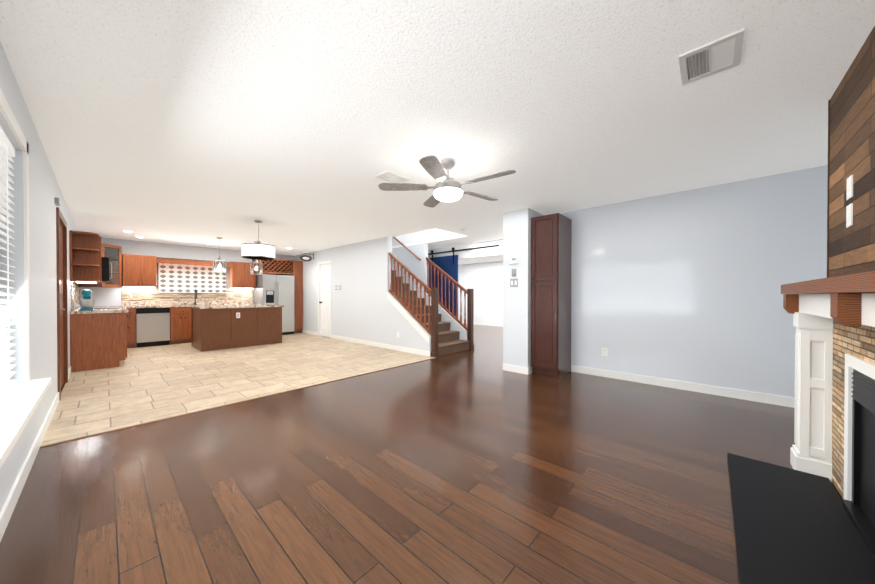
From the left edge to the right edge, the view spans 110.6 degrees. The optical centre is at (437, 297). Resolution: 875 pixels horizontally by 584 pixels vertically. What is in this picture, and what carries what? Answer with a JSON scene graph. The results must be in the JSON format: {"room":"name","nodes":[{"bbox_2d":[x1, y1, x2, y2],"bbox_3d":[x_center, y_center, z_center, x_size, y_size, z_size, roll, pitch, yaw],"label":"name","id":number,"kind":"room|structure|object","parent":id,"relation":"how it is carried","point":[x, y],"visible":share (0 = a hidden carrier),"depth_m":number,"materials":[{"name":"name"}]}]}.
{"room":"living room","nodes":[
{"label":"living room","id":0,"kind":"room"},
{"bbox_2d":[0,41,77,511],"bbox_3d":[-3.550,-0.079,2.654,11.500,2.440,0.150,0,1,42],"label":"wall","id":1,"kind":"structure","parent":0,"point":[44,189],"depth_m":2.17,"materials":[{"name":"white paint"}]},
{"bbox_2d":[0,88,51,468],"bbox_3d":[-1.547,-0.160,0.918,3.190,1.685,0.230,0,1,42],"label":"window","id":2,"kind":"structure","parent":1,"relation":"in","point":[17,410],"depth_m":1.74,"materials":[{"name":"white"}]},
{"bbox_2d":[0,126,16,398],"bbox_3d":[-1.573,-0.188,0.888,2.980,1.473,0.057,0,1,42],"label":"left window blind slats","id":3,"kind":"object","parent":2,"relation":"attached to","point":[7,151],"visible":1,"depth_m":1.76,"materials":[{"name":"white plastic"}]},
{"bbox_2d":[0,392,58,541],"bbox_3d":[-1.970,1.100,1.338,5.880,0.100,0.012,0,1,42],"label":"baseboard","id":4,"kind":"structure","parent":1,"relation":"attached to","point":[7,510],"depth_m":1.84,"materials":[{"name":"white wood"}]},
{"bbox_2d":[54,197,59,205],"bbox_3d":[-4.067,-1.022,3.239,0.140,0.060,0.032,0,1,42],"label":"sensor","id":5,"kind":"object","parent":1,"relation":"attached to","point":[57,201],"visible":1,"depth_m":3.20,"materials":[{"name":"grey plastic"}]},
{"bbox_2d":[59,223,64,387],"bbox_3d":[-4.561,0.108,3.662,0.942,2.038,0.103,0,1,42],"label":"patio door","id":6,"kind":"structure","parent":1,"relation":"in","point":[61,305],"depth_m":3.77,"materials":[{"name":"brown wood"}]},
{"bbox_2d":[56,207,67,400],"bbox_3d":[-4.600,0.075,3.619,1.090,2.120,0.168,0,1,42],"label":"door frame","id":7,"kind":"structure","parent":1,"relation":"attached to","point":[60,219],"depth_m":3.80,"materials":[{"name":"brown wood"}]},
{"bbox_2d":[71,302,79,309],"bbox_3d":[-6.662,0.152,5.601,2.567,0.100,0.030,0,1,42],"label":"backsplash","id":8,"kind":"structure","parent":1,"relation":"attached to","point":[74,306],"depth_m":4.95,"materials":[{"name":"beige stone"}]},
{"bbox_2d":[71,281,79,303],"bbox_3d":[-6.654,-0.099,5.571,2.617,0.397,0.002,0,1,42],"label":"tile backsplash","id":9,"kind":"structure","parent":1,"relation":"attached to","point":[75,289],"depth_m":5.28,"materials":[{"name":"tile"}]},
{"bbox_2d":[70,234,101,281],"bbox_3d":[-5.817,-0.634,5.025,0.410,0.760,0.317,0,1,42],"label":"upper cabinet","id":10,"kind":"object","parent":1,"relation":"attached to","point":[93,258],"depth_m":4.86,"materials":[{"name":"brown wood"}]},
{"bbox_2d":[74,282,97,285],"bbox_3d":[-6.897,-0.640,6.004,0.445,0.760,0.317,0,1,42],"label":"under-cabinet light","id":11,"kind":"object","parent":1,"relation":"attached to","point":[79,284],"depth_m":6.07,"materials":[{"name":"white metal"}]},
{"bbox_2d":[77,282,253,288],"bbox_3d":[-5.599,-0.251,6.832,2.350,0.027,3.190,0,1,42],"label":"under-cabinet light strip","id":12,"kind":"object","parent":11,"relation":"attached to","point":[231,288],"visible":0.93,"depth_m":8.41,"materials":[{"name":"white plastic"}]},
{"bbox_2d":[102,243,109,281],"bbox_3d":[-6.321,-0.658,5.546,0.615,0.720,0.412,0,1,42],"label":"upper cabinet","id":13,"kind":"object","parent":1,"relation":"attached to","point":[105,247],"depth_m":5.53,"materials":[{"name":"brown wood"}]},
{"bbox_2d":[102,245,121,285],"bbox_3d":[-6.973,-0.701,6.475,0.320,0.845,0.310,0,1,42],"label":"upper cabinet","id":14,"kind":"object","parent":1,"relation":"attached to","point":[115,251],"depth_m":6.56,"materials":[{"name":"brown wood"}]},
{"bbox_2d":[80,237,293,305],"bbox_3d":[-6.188,-0.114,8.149,0.150,2.440,4.750,0,1,42],"label":"wall","id":15,"kind":"structure","parent":0,"point":[105,296],"depth_m":7.38,"materials":[{"name":"white paint"}]},
{"bbox_2d":[122,254,157,285],"bbox_3d":[-6.892,-0.607,7.003,0.338,0.720,0.550,0,1,42],"label":"upper cabinet","id":16,"kind":"object","parent":15,"relation":"attached to","point":[139,270],"depth_m":6.88,"materials":[{"name":"brown wood"}]},
{"bbox_2d":[121,287,252,300],"bbox_3d":[-6.313,-0.104,7.893,0.008,0.377,2.678,0,1,42],"label":"tile backsplash","id":17,"kind":"structure","parent":15,"relation":"attached to","point":[146,293],"depth_m":7.58,"materials":[{"name":"tile"}]},
{"bbox_2d":[122,301,253,304],"bbox_3d":[-6.302,0.137,7.889,0.027,0.100,2.672,0,1,42],"label":"backsplash","id":18,"kind":"structure","parent":15,"relation":"attached to","point":[126,302],"depth_m":7.76,"materials":[{"name":"beige stone"}]},
{"bbox_2d":[156,263,227,299],"bbox_3d":[-6.375,-0.388,7.926,0.170,0.910,1.470,0,1,42],"label":"window","id":19,"kind":"structure","parent":15,"relation":"in","point":[182,299],"depth_m":7.64,"materials":[{"name":"white metal"}]},
{"bbox_2d":[158,263,226,292],"bbox_3d":[-6.302,-0.481,7.860,0.042,0.718,1.390,0,1,42],"label":"roman shade","id":20,"kind":"object","parent":19,"relation":"attached to","point":[177,278],"visible":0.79,"depth_m":7.79,"materials":[{"name":"fabric"}]},
{"bbox_2d":[226,262,255,287],"bbox_3d":[-5.501,-0.617,8.536,0.338,0.720,0.570,0,1,42],"label":"upper cabinet","id":21,"kind":"object","parent":15,"relation":"attached to","point":[240,276],"depth_m":8.37,"materials":[{"name":"brown wood"}]},
{"bbox_2d":[40,333,435,447],"bbox_3d":[-3.824,1.116,6.034,6.205,0.006,4.480,0,1,42],"label":"floor","id":22,"kind":"structure","parent":0,"point":[142,385],"depth_m":4.26,"materials":[{"name":"tile"}]},
{"bbox_2d":[70,314,129,371],"bbox_3d":[-5.474,0.687,4.911,0.475,0.880,0.598,0,1,42],"label":"base cabinet","id":23,"kind":"object","parent":22,"relation":"on","point":[98,337],"depth_m":4.73,"materials":[{"name":"brown wood"}]},
{"bbox_2d":[70,306,127,313],"bbox_3d":[-6.344,0.221,5.706,2.898,0.040,0.612,0,1,42],"label":"countertop","id":24,"kind":"structure","parent":23,"relation":"on","point":[123,311],"depth_m":4.80,"materials":[{"name":"beige stone"}]},
{"bbox_2d":[79,289,93,310],"bbox_3d":[-5.664,0.038,4.888,0.257,0.336,0.164,0,1,42],"label":"mixer","id":25,"kind":"object","parent":24,"relation":"on","point":[86,302],"visible":1,"depth_m":4.82,"materials":[{"name":"teal plastic"}]},
{"bbox_2d":[91,306,121,309],"bbox_3d":[-6.352,0.198,5.716,0.760,0.006,0.460,0,1,42],"label":"cooktop","id":26,"kind":"object","parent":24,"relation":"in","point":[95,307],"depth_m":5.85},
{"bbox_2d":[127,309,137,347],"bbox_3d":[-6.906,0.675,6.770,0.639,0.880,0.196,0,1,42],"label":"base cabinet","id":27,"kind":"object","parent":22,"relation":"on","point":[132,322],"depth_m":6.60,"materials":[{"name":"brown wood"}]},
{"bbox_2d":[138,309,173,347],"bbox_3d":[-6.650,0.673,7.052,0.639,0.880,0.694,0,1,42],"label":"dishwasher","id":28,"kind":"object","parent":22,"relation":"on","point":[154,323],"depth_m":6.87,"materials":[{"name":"silver metal"}]},
{"bbox_2d":[122,305,197,308],"bbox_3d":[-6.070,0.209,7.680,0.652,0.040,2.672,0,1,42],"label":"countertop","id":29,"kind":"structure","parent":28,"relation":"on","point":[125,306],"depth_m":7.00,"materials":[{"name":"beige stone"}]},
{"bbox_2d":[174,309,190,343],"bbox_3d":[-6.284,0.670,7.456,0.639,0.880,0.515,0,1,42],"label":"base cabinet","id":30,"kind":"object","parent":22,"relation":"on","point":[182,317],"depth_m":7.22,"materials":[{"name":"brown wood"}]},
{"bbox_2d":[191,308,281,351],"bbox_3d":[-4.689,0.672,7.126,1.012,0.880,1.582,0,1,42],"label":"kitchen island","id":31,"kind":"object","parent":22,"relation":"on","point":[217,327],"depth_m":6.69,"materials":[{"name":"brown wood"}]},
{"bbox_2d":[190,304,283,307],"bbox_3d":[-4.686,0.212,7.128,1.070,0.040,1.640,0,1,42],"label":"island countertop","id":32,"kind":"structure","parent":31,"relation":"on","point":[263,305],"depth_m":6.93,"materials":[{"name":"beige stone"}]},
{"bbox_2d":[254,274,293,334],"bbox_3d":[-4.810,0.219,8.941,0.811,1.738,0.860,0,1,42],"label":"fridge","id":33,"kind":"object","parent":22,"relation":"on","point":[274,289],"visible":0.71,"depth_m":8.75,"materials":[{"name":"grey metal"}]},
{"bbox_2d":[252,259,302,332],"bbox_3d":[-4.774,-0.011,9.094,0.671,2.220,1.207,0,1,42],"label":"wine rack cabinet","id":34,"kind":"object","parent":22,"relation":"on","point":[294,268],"visible":0.73,"depth_m":9.18,"materials":[{"name":"brown wood"}]},
{"bbox_2d":[294,236,430,351],"bbox_3d":[-2.410,-0.112,7.842,6.220,2.440,0.132,0,1,42],"label":"wall","id":35,"kind":"structure","parent":0,"point":[361,273],"depth_m":7.19,"materials":[{"name":"white paint"}]},
{"bbox_2d":[300,253,313,260],"bbox_3d":[-3.759,-1.161,8.715,0.024,0.255,0.401,0,1,42],"label":"ceiling light","id":36,"kind":"object","parent":35,"relation":"hanging from","point":[305,258],"visible":1,"depth_m":8.70,"materials":[{"name":"black metal"}]},
{"bbox_2d":[303,330,317,335],"bbox_3d":[-3.788,1.050,9.017,0.990,0.100,0.012,0,1,42],"label":"baseboard","id":37,"kind":"structure","parent":35,"relation":"attached to","point":[304,331],"depth_m":9.00,"materials":[{"name":"white wood"}]},
{"bbox_2d":[319,264,329,336],"bbox_3d":[-3.135,0.082,8.444,0.592,2.028,0.105,0,1,42],"label":"closet door","id":38,"kind":"structure","parent":35,"relation":"in","point":[325,301],"depth_m":8.47,"materials":[{"name":"white wood"}]},
{"bbox_2d":[318,260,330,337],"bbox_3d":[-3.108,0.051,8.473,0.730,2.105,0.136,0,1,42],"label":"door frame","id":39,"kind":"structure","parent":35,"relation":"attached to","point":[319,294],"depth_m":8.64,"materials":[{"name":"white wood"}]},
{"bbox_2d":[331,335,429,356],"bbox_3d":[-1.506,1.063,6.948,3.690,0.100,0.012,0,1,42],"label":"baseboard","id":40,"kind":"structure","parent":35,"relation":"attached to","point":[404,349],"depth_m":6.60,"materials":[{"name":"white wood"}]},
{"bbox_2d":[0,324,841,583],"bbox_3d":[-0.054,1.146,6.518,11.500,0.060,10.700,0,1,42],"label":"floor","id":41,"kind":"structure","parent":0,"point":[477,464],"depth_m":1.84,"materials":[{"name":"brown wood"}]},
{"bbox_2d":[389,252,473,356],"bbox_3d":[-1.192,-0.171,7.521,4.235,2.562,1.260,0,1,42],"label":"staircase","id":42,"kind":"structure","parent":41,"relation":"on","point":[445,340],"depth_m":6.50,"materials":[{"name":"wood"}]},
{"bbox_2d":[531,213,571,377],"bbox_3d":[1.697,-0.026,4.530,0.409,2.310,0.576,0,1,42],"label":"pantry cabinet","id":43,"kind":"object","parent":41,"relation":"on","point":[551,236],"visible":1,"depth_m":4.35,"materials":[{"name":"brown wood"}]},
{"bbox_2d":[727,270,874,583],"bbox_3d":[1.936,0.532,1.321,0.925,1.235,2.000,0,1,42],"label":"fireplace","id":44,"kind":"object","parent":41,"relation":"on","point":[801,522],"visible":1,"depth_m":1.58,"materials":[{"name":"stone"}]},
{"bbox_2d":[392,228,466,339],"bbox_3d":[-0.841,-1.343,7.979,4.390,4.900,0.132,0,1,42],"label":"wall","id":45,"kind":"structure","parent":0,"point":[411,262],"depth_m":7.53,"materials":[{"name":"white paint"}]},
{"bbox_2d":[393,237,420,260],"bbox_3d":[-1.242,-1.693,8.204,2.272,1.563,0.071,0,1,42],"label":"wall-mounted handrail","id":46,"kind":"object","parent":45,"relation":"attached to","point":[409,250],"visible":0.4,"depth_m":7.73,"materials":[{"name":"brown wood"}]},
{"bbox_2d":[0,0,874,264],"bbox_3d":[-0.054,-1.354,6.502,11.500,0.060,10.700,0,1,42],"label":"ceiling","id":47,"kind":"structure","parent":0,"point":[297,126],"depth_m":2.04,"materials":[{"name":"white paint"}]},
{"bbox_2d":[213,237,225,272],"bbox_3d":[-4.814,-0.935,6.689,0.202,0.780,0.202,0,1,42],"label":"pendant lantern","id":48,"kind":"object","parent":47,"relation":"hanging from","point":[219,264],"visible":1,"depth_m":6.64,"materials":[{"name":"glass"}]},
{"bbox_2d":[250,241,262,274],"bbox_3d":[-4.324,-0.938,7.230,0.202,0.780,0.202,0,1,42],"label":"pendant lantern","id":49,"kind":"object","parent":47,"relation":"hanging from","point":[256,267],"visible":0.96,"depth_m":7.19,"materials":[{"name":"clear glass"}]},
{"bbox_2d":[242,220,274,259],"bbox_3d":[-3.078,-0.995,5.209,0.498,0.640,0.498,0,1,42],"label":"drum pendant light","id":50,"kind":"object","parent":47,"relation":"hanging from","point":[258,250],"visible":1,"depth_m":5.03,"materials":[{"name":"white fabric"}]},
{"bbox_2d":[375,170,410,182],"bbox_3d":[-0.485,-1.296,3.288,0.220,0.011,0.320,0,1,42],"label":"ceiling vent","id":51,"kind":"object","parent":47,"relation":"in","point":[389,176],"visible":0.92,"depth_m":3.27,"materials":[{"name":"white plastic"}]},
{"bbox_2d":[378,155,515,207],"bbox_3d":[0.140,-1.110,2.874,1.246,0.378,1.257,0,1,42],"label":"ceiling fan","id":52,"kind":"object","parent":47,"relation":"hanging from","point":[446,188],"visible":1,"depth_m":2.80,"materials":[{"name":"silver metal"}]},
{"bbox_2d":[678,28,743,84],"bbox_3d":[1.475,-1.286,1.640,0.248,0.011,0.290,0,1,42],"label":"ceiling vent","id":53,"kind":"object","parent":47,"relation":"in","point":[714,57],"visible":1,"depth_m":1.62,"materials":[{"name":"white plastic"}]},
{"bbox_2d":[428,239,502,283],"bbox_3d":[-0.045,-0.116,8.337,6.460,2.440,0.120,0,1,42],"label":"wall","id":54,"kind":"structure","parent":0,"point":[484,252],"depth_m":7.43,"materials":[{"name":"white paint"}]},
{"bbox_2d":[428,245,498,316],"bbox_3d":[0.527,-0.093,7.672,2.400,2.364,0.093,0,1,42],"label":"barn door","id":55,"kind":"structure","parent":54,"relation":"in","point":[448,265],"depth_m":7.91,"materials":[{"name":"blue paint"}]},
{"bbox_2d":[458,261,502,323],"bbox_3d":[2.551,-0.134,11.200,6.760,2.440,0.150,0,1,42],"label":"wall","id":56,"kind":"structure","parent":0,"point":[484,280],"depth_m":11.76,"materials":[{"name":"white paint"}]},
{"bbox_2d":[462,321,502,326],"bbox_3d":[2.497,1.036,11.148,6.460,0.100,0.012,0,1,42],"label":"baseboard","id":57,"kind":"structure","parent":56,"relation":"attached to","point":[475,323],"depth_m":11.66,"materials":[{"name":"white wood"}]},
{"bbox_2d":[503,208,543,372],"bbox_3d":[1.378,-0.093,4.793,0.410,2.440,0.620,0,1,42],"label":"wall","id":58,"kind":"structure","parent":0,"point":[516,300],"depth_m":4.54,"materials":[{"name":"white paint"}]},
{"bbox_2d":[509,257,517,263],"bbox_3d":[1.147,-0.556,4.561,0.125,0.100,0.028,0,1,42],"label":"thermostat","id":59,"kind":"object","parent":58,"relation":"attached to","point":[513,260],"visible":0.93,"depth_m":4.55,"materials":[{"name":"white plastic"}]},
{"bbox_2d":[510,278,517,286],"bbox_3d":[1.154,-0.221,4.570,0.120,0.125,0.009,0,1,42],"label":"light switch","id":60,"kind":"object","parent":58,"relation":"attached to","point":[513,282],"visible":1,"depth_m":4.56,"materials":[{"name":"grey plastic"}]},
{"bbox_2d":[512,269,515,276],"bbox_3d":[1.150,-0.371,4.564,0.074,0.120,0.020,0,1,42],"label":"switch","id":61,"kind":"object","parent":58,"relation":"attached to","point":[513,272],"visible":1,"depth_m":4.56,"materials":[{"name":"grey plastic"}]},
{"bbox_2d":[503,364,529,374],"bbox_3d":[1.177,1.079,4.569,0.422,0.100,0.032,0,1,42],"label":"baseboard","id":62,"kind":"structure","parent":58,"relation":"attached to","point":[512,368],"depth_m":4.54,"materials":[{"name":"white wood"}]},
{"bbox_2d":[560,165,827,397],"bbox_3d":[2.778,-0.088,4.043,3.490,2.440,0.150,0,1,42],"label":"wall","id":63,"kind":"structure","parent":0,"point":[684,286],"depth_m":3.60,"materials":[{"name":"white paint"}]},
{"bbox_2d":[602,347,607,356],"bbox_3d":[2.378,0.776,4.304,0.075,0.120,0.008,0,1,42],"label":"outlet","id":64,"kind":"object","parent":63,"relation":"attached to","point":[604,351],"visible":1,"depth_m":4.30,"materials":[{"name":"white plastic"}]},
{"bbox_2d":[571,365,794,407],"bbox_3d":[3.027,1.084,3.716,2.670,0.100,0.012,0,1,42],"label":"baseboard","id":65,"kind":"structure","parent":63,"relation":"attached to","point":[714,390],"depth_m":3.65,"materials":[{"name":"white wood"}]},
{"bbox_3d":[1.620,-0.064,0.355,0.750,2.440,3.690,0,1,42],"label":"wall","id":66,"kind":"structure","parent":0,"visible":0},
{"bbox_2d":[827,26,874,277],"bbox_3d":[1.426,-0.686,0.639,0.125,1.200,3.555,0,1,42],"label":"wall","id":67,"kind":"structure","parent":66,"relation":"attached to","point":[851,135],"depth_m":1.64,"materials":[{"name":"brown wood"}]},
{"bbox_2d":[846,175,852,199],"bbox_3d":[2.281,-0.607,1.676,0.008,0.120,0.080,0,1,42],"label":"outlet","id":68,"kind":"object","parent":67,"relation":"attached to","point":[849,193],"visible":1,"depth_m":1.66,"materials":[{"name":"white plastic"}]},
{"bbox_2d":[846,203,852,227],"bbox_3d":[2.281,-0.452,1.677,0.008,0.120,0.080,0,1,42],"label":"outlet","id":69,"kind":"object","parent":67,"relation":"attached to","point":[849,215],"visible":0.96,"depth_m":1.66,"materials":[{"name":"white plastic"}]}
]}

